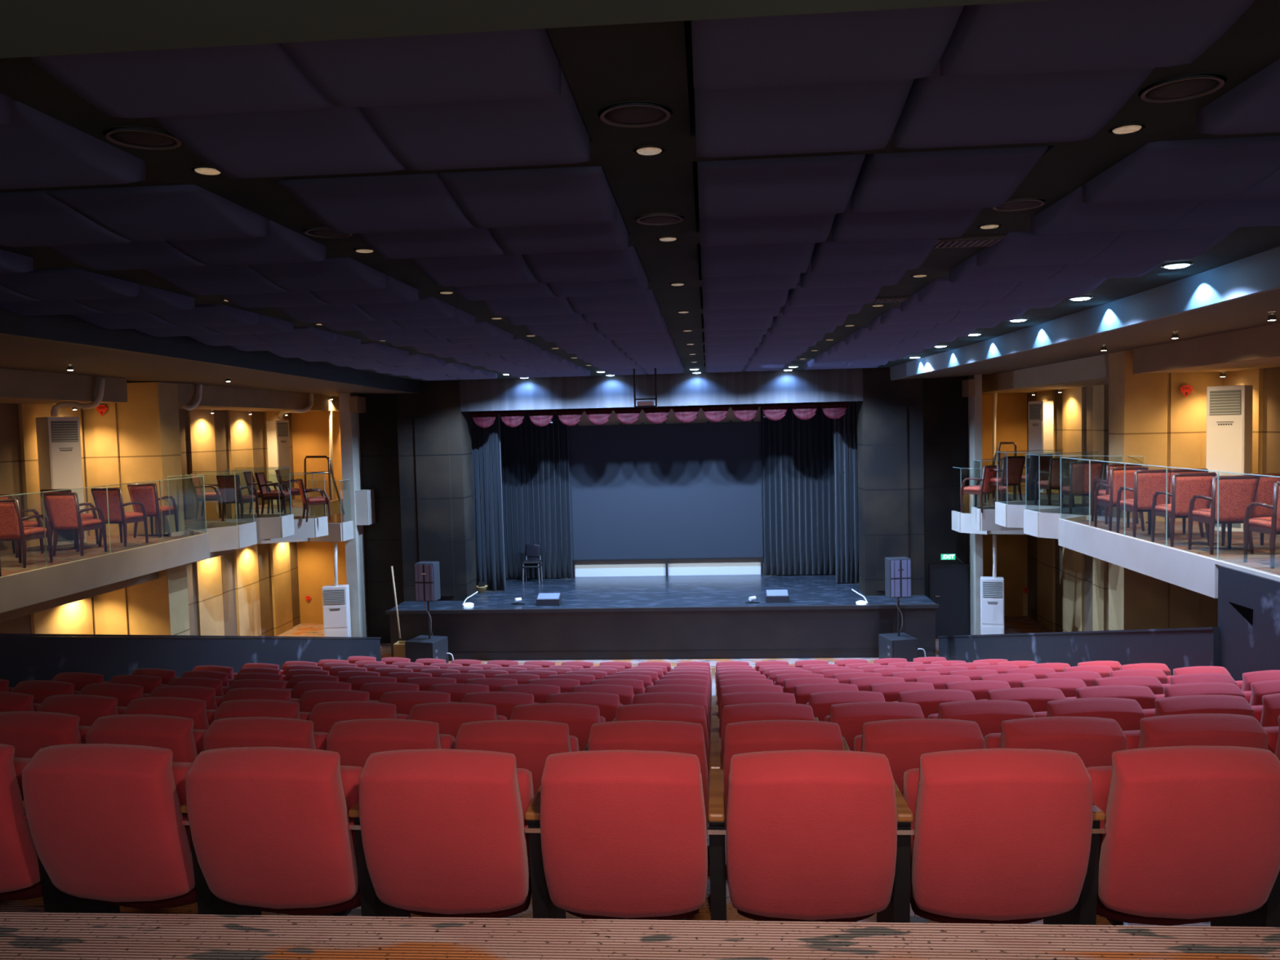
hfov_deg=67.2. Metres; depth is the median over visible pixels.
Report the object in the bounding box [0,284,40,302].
ceiling panel
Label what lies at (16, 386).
beam
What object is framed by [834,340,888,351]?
ceiling panel
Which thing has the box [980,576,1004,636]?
air conditioner
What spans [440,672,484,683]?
seat
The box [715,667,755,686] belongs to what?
seat
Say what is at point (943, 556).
exit sign
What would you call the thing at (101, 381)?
pipe
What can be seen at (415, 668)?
seat
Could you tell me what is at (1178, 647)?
wall
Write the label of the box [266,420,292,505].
air conditioner
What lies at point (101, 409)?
fire sign
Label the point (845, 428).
stage curtain
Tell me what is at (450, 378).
ceiling panel
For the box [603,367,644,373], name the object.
ceiling panel
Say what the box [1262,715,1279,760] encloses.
seat
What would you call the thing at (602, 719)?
cushion
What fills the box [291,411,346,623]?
wall
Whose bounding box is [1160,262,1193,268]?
recessed light
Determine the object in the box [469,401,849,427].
valance
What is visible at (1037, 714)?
cushion
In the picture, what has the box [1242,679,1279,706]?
seat
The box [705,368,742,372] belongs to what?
ceiling panel
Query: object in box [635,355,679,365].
ceiling panel
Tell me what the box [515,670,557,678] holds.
seat
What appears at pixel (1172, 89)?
ceiling speaker
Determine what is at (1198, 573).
balcony
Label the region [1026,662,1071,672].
seat
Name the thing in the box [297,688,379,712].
seat
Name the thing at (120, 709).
cushion
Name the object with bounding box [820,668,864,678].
seat
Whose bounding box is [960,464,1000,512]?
armchair
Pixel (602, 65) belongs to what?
ceiling
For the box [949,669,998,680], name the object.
seat
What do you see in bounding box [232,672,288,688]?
seat
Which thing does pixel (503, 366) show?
ceiling panel
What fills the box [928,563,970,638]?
door
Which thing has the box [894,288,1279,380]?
ceiling
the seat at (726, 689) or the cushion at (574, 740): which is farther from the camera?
the seat at (726, 689)
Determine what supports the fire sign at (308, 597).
attached to the wall at (310, 430)
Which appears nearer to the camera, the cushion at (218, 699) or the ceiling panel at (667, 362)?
the cushion at (218, 699)
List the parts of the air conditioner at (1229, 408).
panel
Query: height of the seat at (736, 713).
0.951 m
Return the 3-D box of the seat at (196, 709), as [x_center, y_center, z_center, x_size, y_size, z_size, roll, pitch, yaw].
[-2.693,1.735,5.786,0.581,0.951,0.505,-1,3,10]
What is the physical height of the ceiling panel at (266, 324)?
0.157 m
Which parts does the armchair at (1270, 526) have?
leg, armrest, seat rail, leg, panel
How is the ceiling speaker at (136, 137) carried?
attached to the ceiling at (602, 65)
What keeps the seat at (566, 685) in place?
on the floor at (27, 932)
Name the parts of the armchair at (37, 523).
rail, leg, leg, armrest, leg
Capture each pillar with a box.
[338,392,368,637]
[968,374,982,636]
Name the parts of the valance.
rail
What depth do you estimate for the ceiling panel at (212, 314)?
7.87 m
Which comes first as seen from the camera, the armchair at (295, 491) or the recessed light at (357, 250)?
the recessed light at (357, 250)
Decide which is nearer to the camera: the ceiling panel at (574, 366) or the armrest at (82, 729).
the armrest at (82, 729)
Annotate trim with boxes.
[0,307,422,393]
[385,604,938,614]
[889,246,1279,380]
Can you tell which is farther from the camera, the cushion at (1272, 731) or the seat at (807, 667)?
the seat at (807, 667)
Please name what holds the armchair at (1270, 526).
on the floor at (1260, 559)
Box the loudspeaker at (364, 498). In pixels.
[355,488,375,524]
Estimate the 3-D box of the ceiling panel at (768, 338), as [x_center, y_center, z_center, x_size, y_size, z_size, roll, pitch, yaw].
[1.764,-1.673,10.969,0.660,0.157,0.670,-1,3,4]
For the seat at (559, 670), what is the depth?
12.13 m
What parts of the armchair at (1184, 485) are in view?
leg, armrest, seat rail, leg, rail, panel, leg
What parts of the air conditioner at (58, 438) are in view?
panel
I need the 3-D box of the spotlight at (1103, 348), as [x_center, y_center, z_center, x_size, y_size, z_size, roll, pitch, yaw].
[5.481,-1.566,11.375,0.068,0.079,0.066,-1,3,4]
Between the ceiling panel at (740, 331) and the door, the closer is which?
the ceiling panel at (740, 331)
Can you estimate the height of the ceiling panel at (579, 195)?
0.157 m
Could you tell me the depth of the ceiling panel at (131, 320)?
7.93 m
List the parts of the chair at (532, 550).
seat, backrest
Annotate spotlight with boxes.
[66,364,73,370]
[1100,344,1106,351]
[1171,331,1178,338]
[1219,370,1226,377]
[1266,311,1276,320]
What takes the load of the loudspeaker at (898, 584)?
on the subwoofer at (904, 646)
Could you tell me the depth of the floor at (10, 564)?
13.16 m
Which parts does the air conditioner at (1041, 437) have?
panel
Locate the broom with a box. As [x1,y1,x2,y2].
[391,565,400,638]
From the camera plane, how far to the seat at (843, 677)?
9.61 m
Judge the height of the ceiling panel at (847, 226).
0.157 m
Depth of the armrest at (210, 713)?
5.74 m
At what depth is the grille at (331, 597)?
19.54 m
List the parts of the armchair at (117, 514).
leg, rail, panel, leg, leg, seat rail, armrest, leg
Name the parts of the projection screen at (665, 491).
leg, leg, leg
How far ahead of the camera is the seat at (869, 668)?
11.85 m
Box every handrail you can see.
[303,455,344,515]
[986,441,1017,500]
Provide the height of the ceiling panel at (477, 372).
0.157 m
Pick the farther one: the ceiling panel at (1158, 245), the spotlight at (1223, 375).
the spotlight at (1223, 375)
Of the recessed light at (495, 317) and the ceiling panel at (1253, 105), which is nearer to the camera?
the ceiling panel at (1253, 105)
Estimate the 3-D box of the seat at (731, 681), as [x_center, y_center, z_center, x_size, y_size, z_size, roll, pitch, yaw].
[0.991,2.233,8.745,0.581,0.951,0.505,-1,3,4]
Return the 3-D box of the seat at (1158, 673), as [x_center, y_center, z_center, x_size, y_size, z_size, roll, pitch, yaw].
[4.449,2.147,8.734,0.581,0.951,0.505,-2,3,-3]
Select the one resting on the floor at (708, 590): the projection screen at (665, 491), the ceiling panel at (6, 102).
the projection screen at (665, 491)
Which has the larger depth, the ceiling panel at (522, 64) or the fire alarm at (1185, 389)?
the fire alarm at (1185, 389)
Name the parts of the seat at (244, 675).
backrest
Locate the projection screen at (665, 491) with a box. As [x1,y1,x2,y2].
[567,420,764,577]
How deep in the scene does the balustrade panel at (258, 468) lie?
16.71 m
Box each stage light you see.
[511,597,524,604]
[745,595,759,603]
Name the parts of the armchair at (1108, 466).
leg, armrest, leg, rail, panel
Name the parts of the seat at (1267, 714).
backrest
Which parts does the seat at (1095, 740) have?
backrest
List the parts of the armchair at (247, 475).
leg, panel, leg, leg, leg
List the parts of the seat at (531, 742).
backrest, armrest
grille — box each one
[50,421,78,442]
[57,511,84,542]
[277,422,288,436]
[323,589,345,604]
[324,630,346,636]
[405,643,431,662]
[537,592,559,599]
[766,589,787,595]
[893,640,916,662]
[982,582,1001,597]
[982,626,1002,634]
[1029,404,1041,419]
[1209,390,1240,415]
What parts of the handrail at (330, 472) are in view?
rail, sloping rail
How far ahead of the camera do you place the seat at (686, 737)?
4.06 m
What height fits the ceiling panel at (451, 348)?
0.157 m
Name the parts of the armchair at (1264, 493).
leg, leg, rail, panel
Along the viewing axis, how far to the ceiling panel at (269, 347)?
10.44 m
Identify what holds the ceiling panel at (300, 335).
attached to the ceiling at (602, 65)
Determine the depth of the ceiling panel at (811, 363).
16.10 m
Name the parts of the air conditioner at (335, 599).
panel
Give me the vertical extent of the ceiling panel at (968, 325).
0.157 m
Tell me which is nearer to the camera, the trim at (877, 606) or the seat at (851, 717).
the seat at (851, 717)
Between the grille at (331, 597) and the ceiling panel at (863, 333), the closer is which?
the ceiling panel at (863, 333)
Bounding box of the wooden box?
[393,640,405,657]
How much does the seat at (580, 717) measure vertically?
0.951 m
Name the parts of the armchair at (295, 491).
leg, armrest, seat rail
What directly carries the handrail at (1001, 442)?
on the floor at (1260, 559)
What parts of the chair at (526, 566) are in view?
seat, backrest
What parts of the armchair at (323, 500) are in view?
leg, panel, leg, armrest, armrest, seat rail, leg, leg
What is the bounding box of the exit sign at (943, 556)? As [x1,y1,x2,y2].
[940,553,955,559]
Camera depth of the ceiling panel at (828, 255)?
5.77 m
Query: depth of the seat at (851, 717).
5.11 m
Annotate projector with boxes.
[633,368,657,407]
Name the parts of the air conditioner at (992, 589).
panel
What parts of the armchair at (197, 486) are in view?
leg, panel, leg, armrest, seat rail, leg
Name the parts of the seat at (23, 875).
backrest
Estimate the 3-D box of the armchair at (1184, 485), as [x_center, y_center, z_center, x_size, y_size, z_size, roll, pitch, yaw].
[6.116,0.320,10.833,0.486,0.829,0.548,-1,3,2]
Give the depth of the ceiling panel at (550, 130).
3.18 m
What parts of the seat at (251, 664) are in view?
backrest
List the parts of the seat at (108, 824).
backrest, armrest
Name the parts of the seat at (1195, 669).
backrest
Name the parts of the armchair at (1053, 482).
leg, armrest, seat rail, leg, rail, panel, leg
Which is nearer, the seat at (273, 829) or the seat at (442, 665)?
the seat at (273, 829)
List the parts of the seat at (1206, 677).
backrest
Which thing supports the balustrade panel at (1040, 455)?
on the balcony at (1198, 573)
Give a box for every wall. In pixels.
[0,403,300,638]
[0,633,381,687]
[83,382,190,637]
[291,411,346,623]
[358,367,968,643]
[567,401,857,573]
[937,626,1218,675]
[982,392,1027,616]
[1026,366,1279,634]
[1108,350,1222,630]
[1217,565,1279,680]
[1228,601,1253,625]
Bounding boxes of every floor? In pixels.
[0,497,342,576]
[0,615,1279,959]
[390,573,935,609]
[995,484,1279,575]
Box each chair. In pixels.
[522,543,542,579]
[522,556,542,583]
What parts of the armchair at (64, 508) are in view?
leg, rail, panel, leg, leg, seat rail, armrest, leg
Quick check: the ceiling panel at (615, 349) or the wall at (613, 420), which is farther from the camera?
the wall at (613, 420)
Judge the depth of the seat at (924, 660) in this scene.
14.10 m
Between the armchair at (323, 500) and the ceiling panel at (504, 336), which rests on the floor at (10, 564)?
the armchair at (323, 500)
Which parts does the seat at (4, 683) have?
backrest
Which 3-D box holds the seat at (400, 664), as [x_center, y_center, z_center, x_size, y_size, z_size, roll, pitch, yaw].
[-3.239,3.059,13.872,0.581,0.951,0.505,-1,3,12]
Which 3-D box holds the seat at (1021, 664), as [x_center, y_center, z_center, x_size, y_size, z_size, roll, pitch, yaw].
[4.703,2.708,12.103,0.581,0.951,0.505,-2,3,-3]
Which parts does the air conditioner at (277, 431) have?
panel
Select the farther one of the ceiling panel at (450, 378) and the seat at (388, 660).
the ceiling panel at (450, 378)
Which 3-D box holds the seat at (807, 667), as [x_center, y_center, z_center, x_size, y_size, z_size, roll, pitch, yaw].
[2.478,2.954,13.189,0.581,0.951,0.505,-1,3,1]
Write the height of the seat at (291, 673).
0.951 m
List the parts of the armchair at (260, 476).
leg, panel, leg, armrest, armrest, seat rail, leg, leg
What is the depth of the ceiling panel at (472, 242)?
4.99 m
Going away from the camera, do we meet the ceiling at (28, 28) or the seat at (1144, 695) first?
the ceiling at (28, 28)
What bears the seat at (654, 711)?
on the floor at (27, 932)
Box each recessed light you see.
[191,165,222,175]
[353,248,375,253]
[438,290,454,293]
[489,316,503,319]
[632,144,665,155]
[657,235,679,241]
[669,282,685,285]
[676,311,690,313]
[871,304,884,306]
[911,273,928,277]
[934,345,947,347]
[968,333,982,335]
[977,223,1001,229]
[1010,318,1028,321]
[1068,296,1093,300]
[1107,122,1146,134]
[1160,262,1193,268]
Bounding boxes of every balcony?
[0,499,353,613]
[951,492,1279,598]
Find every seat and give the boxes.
[0,679,13,692]
[0,691,39,711]
[0,711,90,758]
[0,743,119,913]
[10,680,79,703]
[22,743,261,915]
[36,693,125,726]
[51,671,108,690]
[78,683,150,706]
[85,714,206,762]
[107,675,167,693]
[123,697,216,729]
[130,668,181,684]
[148,685,223,710]
[166,676,228,696]
[181,671,233,686]
[185,746,410,916]
[191,665,237,679]
[203,716,351,915]
[213,698,310,719]
[221,687,299,702]
[227,679,293,697]
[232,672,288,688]
[237,667,285,680]
[241,662,283,675]
[281,661,317,670]
[283,664,322,675]
[284,669,328,680]
[287,674,338,688]
[291,680,351,698]
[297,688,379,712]
[308,701,408,733]
[316,659,349,666]
[322,662,356,671]
[325,718,455,767]
[328,666,367,675]
[335,670,379,682]
[346,656,376,663]
[346,675,396,690]
[354,660,386,666]
[358,748,565,919]
[360,682,419,700]
[362,663,397,671]
[373,667,413,676]
[378,690,451,715]
[380,657,410,664]
[386,671,431,683]
[391,662,423,667]
[404,665,439,672]
[404,676,456,691]
[407,702,506,739]
[415,658,445,665]
[419,668,459,677]
[428,683,488,702]
[430,662,462,668]
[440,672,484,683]
[446,666,483,672]
[450,659,481,666]
[454,720,588,919]
[461,691,539,719]
[465,677,517,691]
[467,669,507,677]
[469,663,502,669]
[487,660,518,666]
[489,666,526,673]
[493,673,539,684]
[499,684,560,703]
[508,664,542,670]
[510,702,615,751]
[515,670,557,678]
[524,660,555,667]
[527,678,580,693]
[533,667,571,674]
[539,749,726,920]
[546,692,622,721]
[548,674,595,684]
[549,665,583,671]
[561,661,593,668]
[564,670,607,679]
[571,684,634,705]
[578,667,617,675]
[587,720,721,828]
[590,665,625,671]
[590,678,645,694]
[599,661,631,669]
[604,674,653,688]
[614,702,719,777]
[615,671,659,684]
[624,667,663,679]
[631,665,667,675]
[632,692,718,745]
[637,661,671,671]
[644,684,717,731]
[653,678,716,711]
[660,674,715,710]
[666,670,715,697]
[670,667,715,688]
[674,665,715,682]
[676,661,715,679]
[715,661,749,675]
[715,665,751,676]
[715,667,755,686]
[715,670,760,688]
[716,673,766,696]
[717,678,773,705]
[718,684,782,718]
[719,691,795,737]
[720,702,818,769]
[722,719,856,922]
[725,749,914,923]
[754,660,788,671]
[759,664,795,674]
[762,666,803,679]
[767,669,812,684]
[773,672,824,687]
[782,677,839,693]
[793,683,858,704]
[795,659,828,667]
[802,663,837,670]
[805,690,885,721]
[810,666,849,674]
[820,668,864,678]
[824,701,924,751]
[833,671,882,684]
[834,658,867,666]
[844,662,880,669]
[848,675,904,691]
[853,718,985,794]
[857,665,897,672]
[870,681,934,702]
[872,667,915,676]
[874,657,907,665]
[888,662,923,667]
[891,671,940,681]
[893,688,975,718]
[902,747,1106,924]
[904,663,943,671]
[913,657,946,663]
[915,675,970,688]
[924,666,968,675]
[927,699,1035,738]
[930,660,966,666]
[945,680,1010,700]
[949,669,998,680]
[951,662,990,669]
[973,658,1008,665]
[976,664,1019,673]
[980,673,1036,688]
[984,715,1128,925]
[986,687,1066,712]
[997,660,1036,668]
[1006,667,1055,679]
[1021,678,1086,697]
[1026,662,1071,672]
[1033,697,1145,730]
[1045,671,1101,686]
[1063,665,1112,677]
[1066,684,1155,709]
[1077,660,1120,671]
[1086,745,1279,927]
[1095,675,1163,694]
[1109,668,1168,684]
[1120,662,1170,675]
[1122,713,1267,749]
[1142,694,1254,717]
[1154,682,1244,698]
[1161,672,1236,693]
[1166,666,1231,683]
[1235,670,1279,691]
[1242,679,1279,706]
[1251,693,1279,727]
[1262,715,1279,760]
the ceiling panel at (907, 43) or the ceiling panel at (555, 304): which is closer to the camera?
the ceiling panel at (907, 43)
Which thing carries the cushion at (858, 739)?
on the seat at (903, 742)
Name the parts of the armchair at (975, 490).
leg, armrest, seat rail, leg, leg, panel, rail, leg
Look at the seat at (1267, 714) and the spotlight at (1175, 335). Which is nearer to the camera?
the seat at (1267, 714)
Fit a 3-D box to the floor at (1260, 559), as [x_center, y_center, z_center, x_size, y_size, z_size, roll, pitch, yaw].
[6.602,0.987,9.329,2.309,0.370,24.400,-1,3,4]
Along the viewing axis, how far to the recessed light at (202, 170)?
3.75 m
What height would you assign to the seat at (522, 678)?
0.951 m
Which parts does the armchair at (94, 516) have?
leg, rail, panel, leg, armrest, leg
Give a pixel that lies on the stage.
(829, 633)
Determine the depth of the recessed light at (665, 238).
5.33 m
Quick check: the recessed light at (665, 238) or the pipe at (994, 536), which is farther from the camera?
the pipe at (994, 536)
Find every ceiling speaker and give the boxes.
[102,125,182,150]
[302,226,353,238]
[598,100,672,127]
[635,212,684,225]
[991,197,1046,211]
[1137,72,1227,102]
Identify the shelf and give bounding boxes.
[634,405,656,407]
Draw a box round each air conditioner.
[35,417,86,546]
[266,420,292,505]
[321,584,351,636]
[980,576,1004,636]
[1028,400,1053,493]
[1206,384,1253,532]
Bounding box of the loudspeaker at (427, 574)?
[413,561,440,639]
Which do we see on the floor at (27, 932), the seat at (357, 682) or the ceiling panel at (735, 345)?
the seat at (357, 682)
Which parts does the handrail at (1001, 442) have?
sloping rail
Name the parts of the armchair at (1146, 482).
leg, armrest, seat rail, leg, rail, panel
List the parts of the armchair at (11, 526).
rail, panel, leg, leg, seat rail, armrest, leg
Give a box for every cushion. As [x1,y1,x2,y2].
[13,757,31,799]
[32,702,39,711]
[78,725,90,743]
[117,706,125,714]
[142,693,150,697]
[172,761,192,853]
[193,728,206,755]
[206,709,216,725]
[215,696,223,707]
[222,686,228,695]
[227,679,233,685]
[290,697,299,702]
[299,711,310,719]
[313,732,328,750]
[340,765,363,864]
[396,713,408,719]
[439,733,455,749]
[497,715,506,719]
[516,768,533,876]
[569,735,579,751]
[600,715,605,722]
[824,715,829,721]
[853,734,862,751]
[902,768,919,878]
[927,713,937,718]
[984,733,1000,748]
[1033,711,1047,717]
[1086,765,1111,865]
[1122,729,1140,749]
[1142,708,1155,717]
[1154,693,1164,698]
[1161,683,1169,693]
[1235,680,1242,690]
[1242,690,1251,703]
[1251,705,1262,723]
[1262,726,1279,753]
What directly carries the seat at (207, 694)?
on the floor at (27, 932)
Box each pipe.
[50,377,105,416]
[182,384,202,410]
[277,393,313,419]
[328,400,337,522]
[333,542,337,586]
[992,392,997,465]
[992,534,996,577]
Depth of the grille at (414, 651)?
17.70 m
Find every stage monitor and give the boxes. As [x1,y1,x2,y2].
[536,592,561,605]
[764,589,789,602]
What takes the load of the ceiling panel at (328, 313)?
attached to the ceiling at (602, 65)
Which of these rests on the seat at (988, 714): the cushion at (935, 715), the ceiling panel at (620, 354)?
the cushion at (935, 715)
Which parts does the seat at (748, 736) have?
backrest, armrest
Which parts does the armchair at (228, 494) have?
leg, rail, panel, leg, leg, seat rail, armrest, leg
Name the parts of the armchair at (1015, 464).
armrest, leg, seat rail, leg, panel, rail, leg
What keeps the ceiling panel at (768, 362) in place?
attached to the ceiling at (602, 65)
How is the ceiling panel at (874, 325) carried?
attached to the ceiling at (602, 65)
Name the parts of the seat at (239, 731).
backrest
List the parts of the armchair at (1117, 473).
leg, armrest, seat rail, leg, leg, panel, rail, leg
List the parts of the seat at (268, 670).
backrest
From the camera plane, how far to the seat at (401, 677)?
10.06 m
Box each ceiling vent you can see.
[871,296,910,302]
[933,235,1004,248]
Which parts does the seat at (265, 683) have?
backrest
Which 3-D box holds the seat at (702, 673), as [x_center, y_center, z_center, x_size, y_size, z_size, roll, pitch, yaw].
[0.586,2.619,11.031,0.581,0.951,0.505,-1,3,5]
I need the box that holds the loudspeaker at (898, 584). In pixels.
[884,556,911,636]
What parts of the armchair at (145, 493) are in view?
leg, rail, panel, leg, leg, seat rail, armrest, leg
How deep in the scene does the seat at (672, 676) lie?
9.71 m
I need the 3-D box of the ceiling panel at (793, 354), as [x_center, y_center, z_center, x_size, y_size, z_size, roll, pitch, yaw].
[1.935,-1.808,13.380,0.660,0.157,0.670,-1,3,4]
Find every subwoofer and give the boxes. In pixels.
[404,635,448,662]
[878,632,917,662]
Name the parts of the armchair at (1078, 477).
leg, armrest, leg, seat rail, rail, panel, leg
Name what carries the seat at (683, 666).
on the floor at (27, 932)
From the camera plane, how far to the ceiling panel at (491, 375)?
17.27 m
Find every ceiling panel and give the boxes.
[0,93,13,124]
[0,99,145,189]
[0,191,132,247]
[0,249,33,274]
[0,267,140,300]
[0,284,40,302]
[0,299,105,315]
[28,43,333,118]
[43,183,269,242]
[44,241,206,270]
[71,311,179,329]
[73,284,195,312]
[132,326,221,337]
[142,265,287,295]
[147,303,258,327]
[153,106,407,178]
[165,219,326,266]
[187,333,270,346]
[204,314,293,334]
[217,291,328,307]
[228,343,300,351]
[247,257,387,292]
[252,326,336,344]
[269,348,335,357]
[275,304,376,323]
[278,173,475,234]
[280,28,561,107]
[288,333,360,349]
[297,355,356,361]
[308,275,418,305]
[319,320,402,331]
[323,342,391,355]
[326,360,382,366]
[349,346,408,359]
[350,364,399,369]
[355,296,455,320]
[356,328,435,341]
[357,226,505,259]
[360,65,590,170]
[372,368,421,373]
[375,353,431,364]
[385,338,453,346]
[389,372,433,375]
[391,307,475,328]
[395,357,445,368]
[408,373,448,378]
[411,253,538,286]
[412,344,475,353]
[414,362,463,372]
[422,320,499,338]
[422,377,460,380]
[430,364,474,374]
[432,351,488,357]
[439,165,617,228]
[444,368,488,377]
[445,328,513,344]
[451,281,555,300]
[452,355,506,363]
[457,371,497,379]
[466,361,515,365]
[467,337,530,351]
[481,295,574,316]
[482,364,528,369]
[484,342,541,355]
[489,201,628,254]
[493,368,536,373]
[500,349,553,361]
[505,311,585,324]
[506,371,546,376]
[512,353,561,364]
[515,374,553,377]
[523,245,641,282]
[524,320,598,335]
[525,358,571,368]
[534,361,577,371]
[539,332,605,342]
[544,365,585,374]
[547,263,648,297]
[551,368,590,377]
[554,338,614,349]
[564,346,620,353]
[567,288,656,313]
[574,351,626,359]
[582,297,660,322]
[582,356,631,362]
[591,360,636,367]
[594,315,665,333]
[597,364,639,369]
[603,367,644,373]
[604,322,667,339]
[608,371,646,375]
[612,332,671,347]
[619,337,673,351]
[625,345,676,357]
[630,348,678,361]
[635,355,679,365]
[639,358,681,368]
[643,363,683,372]
[646,367,684,373]
[691,5,964,89]
[693,79,914,157]
[697,154,865,219]
[699,213,835,247]
[700,243,814,276]
[702,273,800,292]
[702,288,789,309]
[702,306,780,319]
[703,316,773,330]
[703,328,768,337]
[704,334,762,344]
[704,342,759,349]
[704,347,755,355]
[705,354,752,359]
[705,357,749,364]
[705,362,746,366]
[705,365,745,370]
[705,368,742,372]
[744,364,783,371]
[746,360,786,368]
[749,357,791,364]
[751,353,796,362]
[754,347,803,357]
[756,342,808,354]
[760,334,817,347]
[764,329,825,342]
[769,316,835,334]
[773,311,848,328]
[782,293,863,315]
[788,283,882,306]
[800,260,906,288]
[804,361,842,369]
[808,359,848,367]
[810,238,938,272]
[814,354,857,363]
[819,351,866,359]
[827,345,877,355]
[831,198,982,242]
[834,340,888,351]
[841,364,879,368]
[844,333,902,345]
[847,361,887,366]
[850,146,1048,213]
[853,326,918,340]
[856,358,898,362]
[862,353,909,359]
[867,315,937,331]
[874,349,924,354]
[880,306,958,324]
[883,342,937,350]
[893,58,1154,148]
[898,337,956,343]
[900,291,986,312]
[911,328,976,338]
[917,278,1020,302]
[930,320,1001,329]
[940,0,1255,76]
[947,308,1028,322]
[949,253,1064,283]
[976,231,1122,266]
[977,297,1065,310]
[1000,278,1107,299]
[1031,186,1202,234]
[1045,260,1164,279]
[1081,135,1279,204]
[1084,226,1240,263]
[1162,196,1279,229]
[1195,58,1279,134]
[1235,168,1279,198]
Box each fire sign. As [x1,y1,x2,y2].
[96,404,106,416]
[305,595,311,601]
[1022,587,1027,593]
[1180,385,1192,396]
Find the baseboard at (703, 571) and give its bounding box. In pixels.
[572,565,760,577]
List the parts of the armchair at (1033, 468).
leg, seat rail, leg, leg, panel, rail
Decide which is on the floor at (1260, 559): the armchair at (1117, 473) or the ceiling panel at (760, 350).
the armchair at (1117, 473)
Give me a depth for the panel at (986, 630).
18.35 m
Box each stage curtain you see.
[470,413,505,591]
[499,412,573,578]
[760,404,835,575]
[832,401,858,582]
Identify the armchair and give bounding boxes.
[0,493,44,557]
[0,498,53,568]
[40,488,98,547]
[44,492,106,555]
[90,487,148,546]
[126,483,178,537]
[189,473,226,518]
[216,475,258,521]
[243,471,279,514]
[254,471,292,514]
[275,469,300,511]
[296,478,330,522]
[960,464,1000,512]
[984,455,1026,502]
[1013,453,1053,500]
[1034,457,1078,507]
[1059,461,1103,515]
[1091,462,1142,524]
[1093,466,1148,531]
[1116,469,1171,537]
[1147,468,1208,537]
[1151,471,1217,546]
[1187,475,1260,554]
[1221,473,1279,546]
[1243,481,1279,568]
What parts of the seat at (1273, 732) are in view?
backrest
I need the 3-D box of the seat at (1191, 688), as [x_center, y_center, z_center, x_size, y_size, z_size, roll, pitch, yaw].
[3.702,1.789,6.462,0.581,0.951,0.505,-2,3,-2]
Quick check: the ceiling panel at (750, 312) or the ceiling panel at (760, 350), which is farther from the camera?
the ceiling panel at (760, 350)
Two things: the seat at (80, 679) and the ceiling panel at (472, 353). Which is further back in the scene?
the ceiling panel at (472, 353)
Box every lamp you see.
[462,591,478,606]
[851,589,867,604]
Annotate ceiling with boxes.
[0,0,1053,58]
[0,0,1279,381]
[0,334,414,395]
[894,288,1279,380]
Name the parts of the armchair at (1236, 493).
leg, armrest, leg, seat rail, leg, panel, rail, leg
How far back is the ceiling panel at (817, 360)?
15.13 m
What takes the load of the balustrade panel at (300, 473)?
on the balcony at (24, 588)
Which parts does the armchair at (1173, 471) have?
leg, leg, leg, panel, rail, leg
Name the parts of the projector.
frame post, frame post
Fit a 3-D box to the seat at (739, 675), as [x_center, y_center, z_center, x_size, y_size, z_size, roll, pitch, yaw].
[1.075,2.420,9.868,0.581,0.951,0.505,-1,3,4]
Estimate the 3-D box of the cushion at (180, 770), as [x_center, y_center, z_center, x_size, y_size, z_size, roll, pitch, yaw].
[-1.744,1.229,3.418,0.492,0.473,0.161,-1,3,8]
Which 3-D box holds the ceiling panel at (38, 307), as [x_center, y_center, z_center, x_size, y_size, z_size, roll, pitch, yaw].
[-4.342,-1.301,6.923,0.660,0.157,0.670,-1,3,4]
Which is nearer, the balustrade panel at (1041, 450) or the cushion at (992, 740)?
the cushion at (992, 740)
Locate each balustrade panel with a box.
[0,492,39,496]
[41,485,106,567]
[106,480,159,553]
[159,475,204,542]
[167,472,231,533]
[183,474,206,533]
[194,471,253,520]
[223,468,270,519]
[234,466,291,512]
[234,471,248,525]
[267,473,309,504]
[269,472,325,511]
[277,466,289,516]
[311,472,320,518]
[339,479,348,523]
[972,459,981,485]
[973,457,1026,506]
[996,449,1055,490]
[996,451,1007,504]
[1008,452,1060,484]
[1025,453,1039,512]
[1026,452,1087,509]
[1040,454,1144,519]
[1060,455,1084,518]
[1060,457,1090,526]
[1089,459,1125,535]
[1124,462,1167,546]
[1167,466,1218,559]
[1218,471,1279,477]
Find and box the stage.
[389,608,935,660]
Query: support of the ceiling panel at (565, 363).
attached to the ceiling at (602, 65)
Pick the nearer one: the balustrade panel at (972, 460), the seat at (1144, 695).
the seat at (1144, 695)
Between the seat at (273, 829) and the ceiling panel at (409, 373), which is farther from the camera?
the ceiling panel at (409, 373)
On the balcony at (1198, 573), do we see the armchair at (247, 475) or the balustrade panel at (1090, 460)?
the balustrade panel at (1090, 460)
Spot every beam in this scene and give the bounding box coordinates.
[0,368,127,404]
[0,571,158,622]
[173,382,339,412]
[186,549,235,564]
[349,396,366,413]
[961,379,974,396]
[982,353,1108,394]
[1133,322,1279,373]

